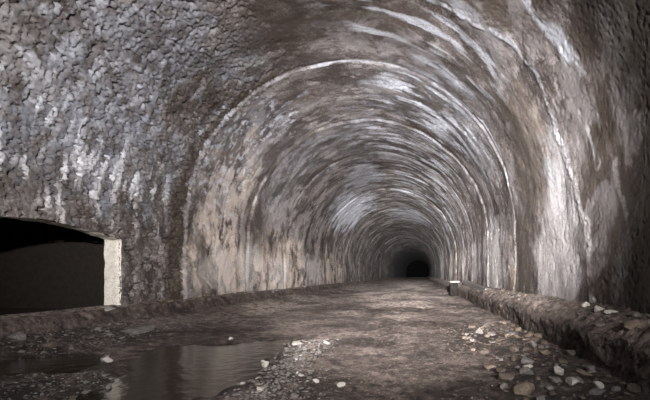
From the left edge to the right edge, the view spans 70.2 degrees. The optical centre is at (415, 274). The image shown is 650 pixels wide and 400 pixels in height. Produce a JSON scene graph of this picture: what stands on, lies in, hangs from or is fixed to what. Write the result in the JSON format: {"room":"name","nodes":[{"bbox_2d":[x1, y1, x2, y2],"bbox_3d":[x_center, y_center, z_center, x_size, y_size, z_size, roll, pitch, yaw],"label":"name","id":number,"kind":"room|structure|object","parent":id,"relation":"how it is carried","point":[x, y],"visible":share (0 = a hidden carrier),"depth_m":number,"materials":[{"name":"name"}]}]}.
{"room":"underground passage","nodes":[
{"label":"underground passage","id":0,"kind":"room"},
{"bbox_2d":[0,216,118,314],"bbox_3d":[-7.865,-0.175,7.150,4.170,2.380,5.640,0,0,0],"label":"opening","id":1,"kind":"structure","parent":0,"point":[44,267],"depth_m":9.77,"materials":[{"name":"black"}]},
{"bbox_2d":[0,16,406,304],"bbox_3d":[-4.600,-1.252,79.500,3.097,4.366,171.000,0,0,0],"label":"wall","id":2,"kind":"structure","parent":0,"point":[189,220],"depth_m":9.64,"materials":[{"name":"stone"}]},
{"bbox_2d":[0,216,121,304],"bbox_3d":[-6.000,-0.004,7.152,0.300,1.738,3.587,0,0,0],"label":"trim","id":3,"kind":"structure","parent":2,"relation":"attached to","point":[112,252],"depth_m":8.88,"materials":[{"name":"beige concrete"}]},
{"bbox_2d":[0,0,578,265],"bbox_3d":[-0.656,-4.401,79.500,9.722,2.236,171.000,0,0,0],"label":"ceiling","id":4,"kind":"structure","parent":0,"point":[377,117],"depth_m":10.56,"materials":[{"name":"concrete"}]},
{"bbox_2d":[0,277,649,399],"bbox_3d":[-0.775,0.977,79.500,10.350,0.359,171.000,0,0,0],"label":"floor","id":5,"kind":"structure","parent":0,"point":[341,313],"depth_m":6.20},
{"bbox_2d":[4,331,26,340],"bbox_3d":[-5.300,0.807,5.964,0.203,0.124,0.213,0,0,35],"label":"stone","id":6,"kind":"object","parent":5,"relation":"on","point":[20,335],"visible":1,"depth_m":5.92,"materials":[{"name":"grey stone"}]},
{"bbox_2d":[0,371,107,399],"bbox_3d":[-3.380,1.047,3.945,1.273,0.169,1.306,0,0,0],"label":"gravel","id":7,"kind":"object","parent":5,"relation":"on","point":[34,374],"visible":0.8,"depth_m":4.11,"materials":[{"name":"grey gravel"}]},
{"bbox_2d":[0,353,109,375],"bbox_3d":[-4.453,1.042,5.167,1.906,0.050,1.827,0,0,0],"label":"puddle","id":8,"kind":"object","parent":5,"relation":"on","point":[63,363],"visible":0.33,"depth_m":5.11,"materials":[{"name":"black liquid"}]},
{"bbox_2d":[101,356,112,361],"bbox_3d":[-3.611,0.993,5.263,0.077,0.084,0.127,0,0,44],"label":"stone","id":9,"kind":"object","parent":8,"relation":"on","point":[104,359],"visible":0.81,"depth_m":5.24,"materials":[{"name":"stone"}]},
{"bbox_2d":[0,316,211,359],"bbox_3d":[-4.773,0.969,7.335,1.169,0.291,4.281,0,0,0],"label":"gravel","id":10,"kind":"object","parent":5,"relation":"on","point":[159,316],"visible":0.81,"depth_m":6.70,"materials":[{"name":"grey gravel"}]},
{"bbox_2d":[121,326,153,333],"bbox_3d":[-4.546,0.923,7.367,0.373,0.135,0.657,0,0,18],"label":"stone","id":11,"kind":"object","parent":10,"relation":"on","point":[143,329],"visible":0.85,"depth_m":7.30,"materials":[{"name":"grey stone"}]},
{"bbox_2d":[75,339,292,399],"bbox_3d":[-2.384,1.062,4.966,1.996,0.050,4.605,0,0,-12],"label":"puddle","id":12,"kind":"object","parent":5,"relation":"on","point":[183,372],"visible":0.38,"depth_m":4.84,"materials":[{"name":"black liquid"}]},
{"bbox_2d":[261,361,268,366],"bbox_3d":[-1.708,1.010,5.096,0.082,0.075,0.109,0,0,-19],"label":"stone","id":13,"kind":"object","parent":12,"relation":"on","point":[266,363],"visible":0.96,"depth_m":5.07,"materials":[{"name":"stone"}]},
{"bbox_2d":[0,277,404,338],"bbox_3d":[-4.625,0.747,79.500,2.950,0.379,171.000,0,0,0],"label":"curb","id":14,"kind":"structure","parent":5,"relation":"on","point":[53,320],"depth_m":8.31,"materials":[{"name":"concrete"}]},
{"bbox_2d":[101,306,115,311],"bbox_3d":[-5.609,0.616,8.168,0.338,0.087,0.201,0,0,32],"label":"stone","id":15,"kind":"object","parent":14,"relation":"on","point":[107,308],"visible":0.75,"depth_m":8.12,"materials":[{"name":"stone"}]},
{"bbox_2d":[163,299,173,302],"bbox_3d":[-5.607,0.594,10.199,0.236,0.087,0.145,0,0,-24],"label":"stone","id":16,"kind":"object","parent":14,"relation":"on","point":[166,300],"visible":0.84,"depth_m":10.16,"materials":[{"name":"grey stone"}]},
{"bbox_2d":[202,293,210,296],"bbox_3d":[-5.628,0.542,12.094,0.149,0.143,0.258,0,0,41],"label":"stone","id":17,"kind":"object","parent":14,"relation":"on","point":[203,294],"visible":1,"depth_m":12.02,"materials":[{"name":"grey stone"}]},
{"bbox_2d":[223,338,340,399],"bbox_3d":[-1.369,1.018,5.040,0.997,0.188,3.594,0,0,-7],"label":"gravel","id":18,"kind":"object","parent":5,"relation":"on","point":[262,395],"visible":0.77,"depth_m":4.33,"materials":[{"name":"grey gravel"}]},
{"bbox_2d":[292,341,302,345],"bbox_3d":[-1.730,0.995,6.563,0.148,0.063,0.240,0,0,-23],"label":"stone","id":19,"kind":"object","parent":5,"relation":"on","point":[293,342],"visible":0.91,"depth_m":6.49,"materials":[{"name":"stone"}]},
{"bbox_2d":[337,382,345,386],"bbox_3d":[-0.666,0.975,3.998,0.080,0.042,0.072,0,0,-12],"label":"stone","id":20,"kind":"object","parent":5,"relation":"on","point":[340,384],"visible":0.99,"depth_m":3.98,"materials":[{"name":"stone"}]},
{"bbox_2d":[288,307,462,399],"bbox_3d":[-0.306,0.986,8.286,1.414,0.076,9.993,0,0,0],"label":"gravel","id":21,"kind":"object","parent":5,"relation":"on","point":[412,307],"visible":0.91,"depth_m":4.61,"materials":[{"name":"grey gravel"}]},
{"bbox_2d":[475,329,482,333],"bbox_3d":[1.068,0.963,7.679,0.107,0.091,0.157,0,0,-34],"label":"stone","id":22,"kind":"object","parent":5,"relation":"on","point":[478,331],"visible":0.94,"depth_m":7.64,"materials":[{"name":"grey stone"}]},
{"bbox_2d":[478,349,488,354],"bbox_3d":[0.858,0.974,5.690,0.125,0.082,0.104,0,0,-14],"label":"stone","id":23,"kind":"object","parent":5,"relation":"on","point":[483,351],"visible":0.96,"depth_m":5.66,"materials":[{"name":"beige stone"}]},
{"bbox_2d":[483,363,496,368],"bbox_3d":[0.795,0.983,4.832,0.144,0.064,0.102,0,0,-1],"label":"stone","id":24,"kind":"object","parent":5,"relation":"on","point":[489,365],"visible":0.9,"depth_m":4.79,"materials":[{"name":"beige stone"}]},
{"bbox_2d":[496,367,505,372],"bbox_3d":[0.848,0.952,4.466,0.087,0.063,0.119,0,0,-26],"label":"stone","id":25,"kind":"object","parent":5,"relation":"on","point":[499,369],"visible":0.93,"depth_m":4.44,"materials":[{"name":"grey stone"}]},
{"bbox_2d":[498,321,506,324],"bbox_3d":[1.654,0.924,8.609,0.167,0.089,0.131,0,0,7],"label":"stone","id":26,"kind":"object","parent":5,"relation":"on","point":[499,322],"visible":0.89,"depth_m":8.56,"materials":[{"name":"beige stone"}]},
{"bbox_2d":[500,383,507,388],"bbox_3d":[0.753,0.959,3.881,0.101,0.062,0.048,0,0,-37],"label":"stone","id":27,"kind":"object","parent":5,"relation":"on","point":[503,385],"visible":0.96,"depth_m":3.86,"materials":[{"name":"grey stone"}]},
{"bbox_2d":[498,373,514,380],"bbox_3d":[0.836,0.949,4.167,0.150,0.076,0.106,0,0,9],"label":"stone","id":28,"kind":"object","parent":5,"relation":"on","point":[501,376],"visible":1,"depth_m":4.14,"materials":[{"name":"brown stone"}]},
{"bbox_2d":[509,346,518,351],"bbox_3d":[1.277,0.962,5.829,0.100,0.095,0.162,0,0,-14],"label":"stone","id":29,"kind":"object","parent":5,"relation":"on","point":[513,348],"visible":0.94,"depth_m":5.80,"materials":[{"name":"grey stone"}]},
{"bbox_2d":[511,355,517,360],"bbox_3d":[1.133,0.959,5.200,0.072,0.070,0.150,0,0,30],"label":"stone","id":30,"kind":"object","parent":5,"relation":"on","point":[513,357],"visible":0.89,"depth_m":5.16,"materials":[{"name":"grey stone"}]},
{"bbox_2d":[513,382,534,395],"bbox_3d":[0.902,0.960,3.780,0.141,0.124,0.186,0,0,43],"label":"stone","id":31,"kind":"object","parent":5,"relation":"on","point":[522,388],"visible":0.9,"depth_m":3.74,"materials":[{"name":"brown stone"}]},
{"bbox_2d":[519,367,533,374],"bbox_3d":[1.109,0.958,4.488,0.148,0.091,0.100,0,0,38],"label":"stone","id":32,"kind":"object","parent":5,"relation":"on","point":[524,370],"visible":0.93,"depth_m":4.46,"materials":[{"name":"grey stone"}]},
{"bbox_2d":[520,357,534,363],"bbox_3d":[1.252,0.967,5.069,0.152,0.070,0.098,0,0,-7],"label":"stone","id":33,"kind":"object","parent":5,"relation":"on","point":[525,360],"visible":1,"depth_m":5.03,"materials":[{"name":"grey stone"}]},
{"bbox_2d":[523,347,532,350],"bbox_3d":[1.450,0.962,5.828,0.129,0.062,0.062,0,0,25],"label":"stone","id":34,"kind":"object","parent":5,"relation":"on","point":[524,348],"visible":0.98,"depth_m":5.81,"materials":[{"name":"grey stone"}]},
{"bbox_2d":[529,341,536,347],"bbox_3d":[1.577,0.928,6.044,0.088,0.082,0.139,0,0,-4],"label":"stone","id":35,"kind":"object","parent":5,"relation":"on","point":[533,344],"visible":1,"depth_m":6.00,"materials":[{"name":"grey stone"}]},
{"bbox_2d":[529,337,537,341],"bbox_3d":[1.683,0.936,6.446,0.136,0.082,0.090,0,0,19],"label":"stone","id":36,"kind":"object","parent":5,"relation":"on","point":[534,339],"visible":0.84,"depth_m":6.42,"materials":[{"name":"stone"}]},
{"bbox_2d":[534,333,541,338],"bbox_3d":[1.866,0.929,6.830,0.122,0.089,0.141,0,0,-29],"label":"stone","id":37,"kind":"object","parent":5,"relation":"on","point":[537,335],"visible":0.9,"depth_m":6.79,"materials":[{"name":"brown stone"}]},
{"bbox_2d":[427,276,649,392],"bbox_3d":[3.384,0.719,79.500,3.052,0.718,171.000,0,0,0],"label":"curb","id":38,"kind":"structure","parent":5,"relation":"on","point":[611,347],"depth_m":5.55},
{"bbox_2d":[449,281,459,295],"bbox_3d":[1.748,0.655,20.599,0.468,0.762,0.737,0,0,0],"label":"box","id":39,"kind":"object","parent":38,"relation":"on","point":[453,285],"visible":0.86,"depth_m":20.31,"materials":[{"name":"grey concrete"}]},
{"bbox_2d":[463,280,490,290],"bbox_3d":[2.290,0.425,17.600,0.286,0.220,6.637,0,2,0],"label":"concrete footing","id":40,"kind":"object","parent":38,"relation":"on","point":[465,282],"visible":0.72,"depth_m":16.89,"materials":[{"name":"grey concrete"}]},
{"bbox_2d":[581,302,589,306],"bbox_3d":[2.354,0.415,6.265,0.151,0.088,0.095,0,0,-32],"label":"stone","id":41,"kind":"object","parent":38,"relation":"on","point":[584,304],"visible":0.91,"depth_m":6.22,"materials":[{"name":"stone"}]},
{"bbox_2d":[593,322,604,326],"bbox_3d":[2.058,0.554,5.046,0.112,0.047,0.158,0,0,10],"label":"stone","id":42,"kind":"object","parent":38,"relation":"on","point":[597,324],"visible":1,"depth_m":5.00,"materials":[{"name":"grey stone"}]},
{"bbox_2d":[594,305,603,311],"bbox_3d":[2.335,0.431,5.737,0.133,0.089,0.083,-1,0,30],"label":"stone","id":43,"kind":"object","parent":38,"relation":"on","point":[596,308],"visible":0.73,"depth_m":5.71,"materials":[{"name":"stone"}]},
{"bbox_2d":[604,309,617,313],"bbox_3d":[2.379,0.462,5.472,0.171,0.085,0.094,0,0,23],"label":"stone","id":44,"kind":"object","parent":38,"relation":"on","point":[611,310],"visible":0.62,"depth_m":5.45,"materials":[{"name":"stone"}]},
{"bbox_2d":[623,319,645,329],"bbox_3d":[2.100,0.485,4.341,0.184,0.121,0.149,0,0,-23],"label":"stone","id":45,"kind":"object","parent":38,"relation":"on","point":[628,325],"visible":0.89,"depth_m":4.30,"materials":[{"name":"stone"}]},
{"bbox_2d":[630,312,641,317],"bbox_3d":[2.381,0.429,4.863,0.102,0.063,0.104,0,0,-3],"label":"stone","id":46,"kind":"object","parent":38,"relation":"on","point":[635,314],"visible":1,"depth_m":4.83,"materials":[{"name":"grey stone"}]},
{"bbox_2d":[536,395,545,399],"bbox_3d":[0.983,0.978,3.552,0.073,0.056,0.092,0,0,8],"label":"stone","id":47,"kind":"object","parent":5,"relation":"on","point":[541,397],"visible":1,"depth_m":3.53,"materials":[{"name":"grey stone"}]},
{"bbox_2d":[437,322,649,399],"bbox_3d":[1.139,0.979,6.132,1.515,0.104,5.674,0,0,0],"label":"gravel","id":48,"kind":"object","parent":5,"relation":"on","point":[525,380],"visible":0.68,"depth_m":4.98,"materials":[{"name":"grey gravel"}]},
{"bbox_2d":[539,350,550,354],"bbox_3d":[1.608,0.963,5.633,0.117,0.073,0.136,0,0,41],"label":"stone","id":49,"kind":"object","parent":5,"relation":"on","point":[545,352],"visible":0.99,"depth_m":5.58,"materials":[{"name":"brown stone"}]},
{"bbox_2d":[545,385,553,390],"bbox_3d":[1.146,0.966,3.858,0.078,0.049,0.064,0,0,14],"label":"stone","id":50,"kind":"object","parent":5,"relation":"on","point":[548,387],"visible":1,"depth_m":3.84,"materials":[{"name":"grey stone"}]},
{"bbox_2d":[548,376,560,382],"bbox_3d":[1.250,0.951,4.075,0.072,0.046,0.124,0,1,-42],"label":"stone","id":51,"kind":"object","parent":5,"relation":"on","point":[554,379],"visible":0.96,"depth_m":4.05,"materials":[{"name":"grey stone"}]},
{"bbox_2d":[554,365,563,375],"bbox_3d":[1.381,0.930,4.357,0.095,0.097,0.143,0,0,4],"label":"stone","id":52,"kind":"object","parent":5,"relation":"on","point":[558,370],"visible":0.95,"depth_m":4.32,"materials":[{"name":"stone"}]},
{"bbox_2d":[558,358,567,362],"bbox_3d":[1.636,0.970,5.039,0.091,0.058,0.127,0,0,-8],"label":"stone","id":53,"kind":"object","parent":5,"relation":"on","point":[560,360],"visible":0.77,"depth_m":5.02,"materials":[{"name":"grey stone"}]},
{"bbox_2d":[566,350,576,355],"bbox_3d":[1.855,0.940,5.414,0.136,0.089,0.141,0,0,37],"label":"stone","id":54,"kind":"object","parent":5,"relation":"on","point":[568,352],"visible":0.98,"depth_m":5.37,"materials":[{"name":"stone"}]},
{"bbox_2d":[565,377,578,385],"bbox_3d":[1.379,0.936,3.968,0.082,0.077,0.148,0,0,-9],"label":"stone","id":55,"kind":"object","parent":5,"relation":"on","point":[570,380],"visible":0.98,"depth_m":3.92,"materials":[{"name":"stone"}]},
{"bbox_2d":[576,369,592,376],"bbox_3d":[1.606,0.936,4.282,0.155,0.071,0.106,0,0,34],"label":"stone","id":56,"kind":"object","parent":5,"relation":"on","point":[580,371],"visible":0.96,"depth_m":4.25,"materials":[{"name":"stone"}]},
{"bbox_2d":[585,365,594,370],"bbox_3d":[1.806,0.961,4.650,0.096,0.062,0.084,0,0,3],"label":"stone","id":57,"kind":"object","parent":5,"relation":"on","point":[589,367],"visible":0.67,"depth_m":4.62,"materials":[{"name":"grey stone"}]},
{"bbox_2d":[587,370,596,373],"bbox_3d":[1.753,0.971,4.499,0.110,0.061,0.070,0,0,1],"label":"stone","id":58,"kind":"object","parent":5,"relation":"on","point":[589,371],"visible":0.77,"depth_m":4.47,"materials":[{"name":"grey stone"}]},
{"bbox_2d":[588,388,605,394],"bbox_3d":[1.469,0.956,3.662,0.101,0.057,0.133,0,0,-36],"label":"stone","id":59,"kind":"object","parent":5,"relation":"on","point":[595,391],"visible":0.92,"depth_m":3.64,"materials":[{"name":"grey stone"}]},
{"bbox_2d":[593,381,603,388],"bbox_3d":[1.586,0.952,3.920,0.087,0.067,0.130,0,0,6],"label":"stone","id":60,"kind":"object","parent":5,"relation":"on","point":[598,384],"visible":0.96,"depth_m":3.88,"materials":[{"name":"stone"}]},
{"bbox_2d":[611,386,620,390],"bbox_3d":[1.678,0.957,3.775,0.083,0.050,0.042,0,0,10],"label":"stone","id":61,"kind":"object","parent":5,"relation":"on","point":[614,388],"visible":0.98,"depth_m":3.77,"materials":[{"name":"grey stone"}]},
{"bbox_2d":[626,383,640,392],"bbox_3d":[1.839,0.957,3.803,0.114,0.069,0.130,0,0,27],"label":"stone","id":62,"kind":"object","parent":5,"relation":"on","point":[632,387],"visible":0.9,"depth_m":3.78,"materials":[{"name":"stone"}]},
{"bbox_2d":[406,260,428,277],"bbox_3d":[0.570,-2.244,164.980,8.400,6.350,0.001,0,0,0],"label":"tunnel opening","id":63,"kind":"structure","parent":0,"point":[417,268],"depth_m":165.00,"materials":[{"name":"black"}]},
{"bbox_2d":[427,0,649,314],"bbox_3d":[3.354,-1.215,79.500,2.893,4.292,171.000,0,0,0],"label":"wall","id":64,"kind":"structure","parent":0,"point":[558,205],"depth_m":6.78,"materials":[{"name":"concrete"}]}
]}

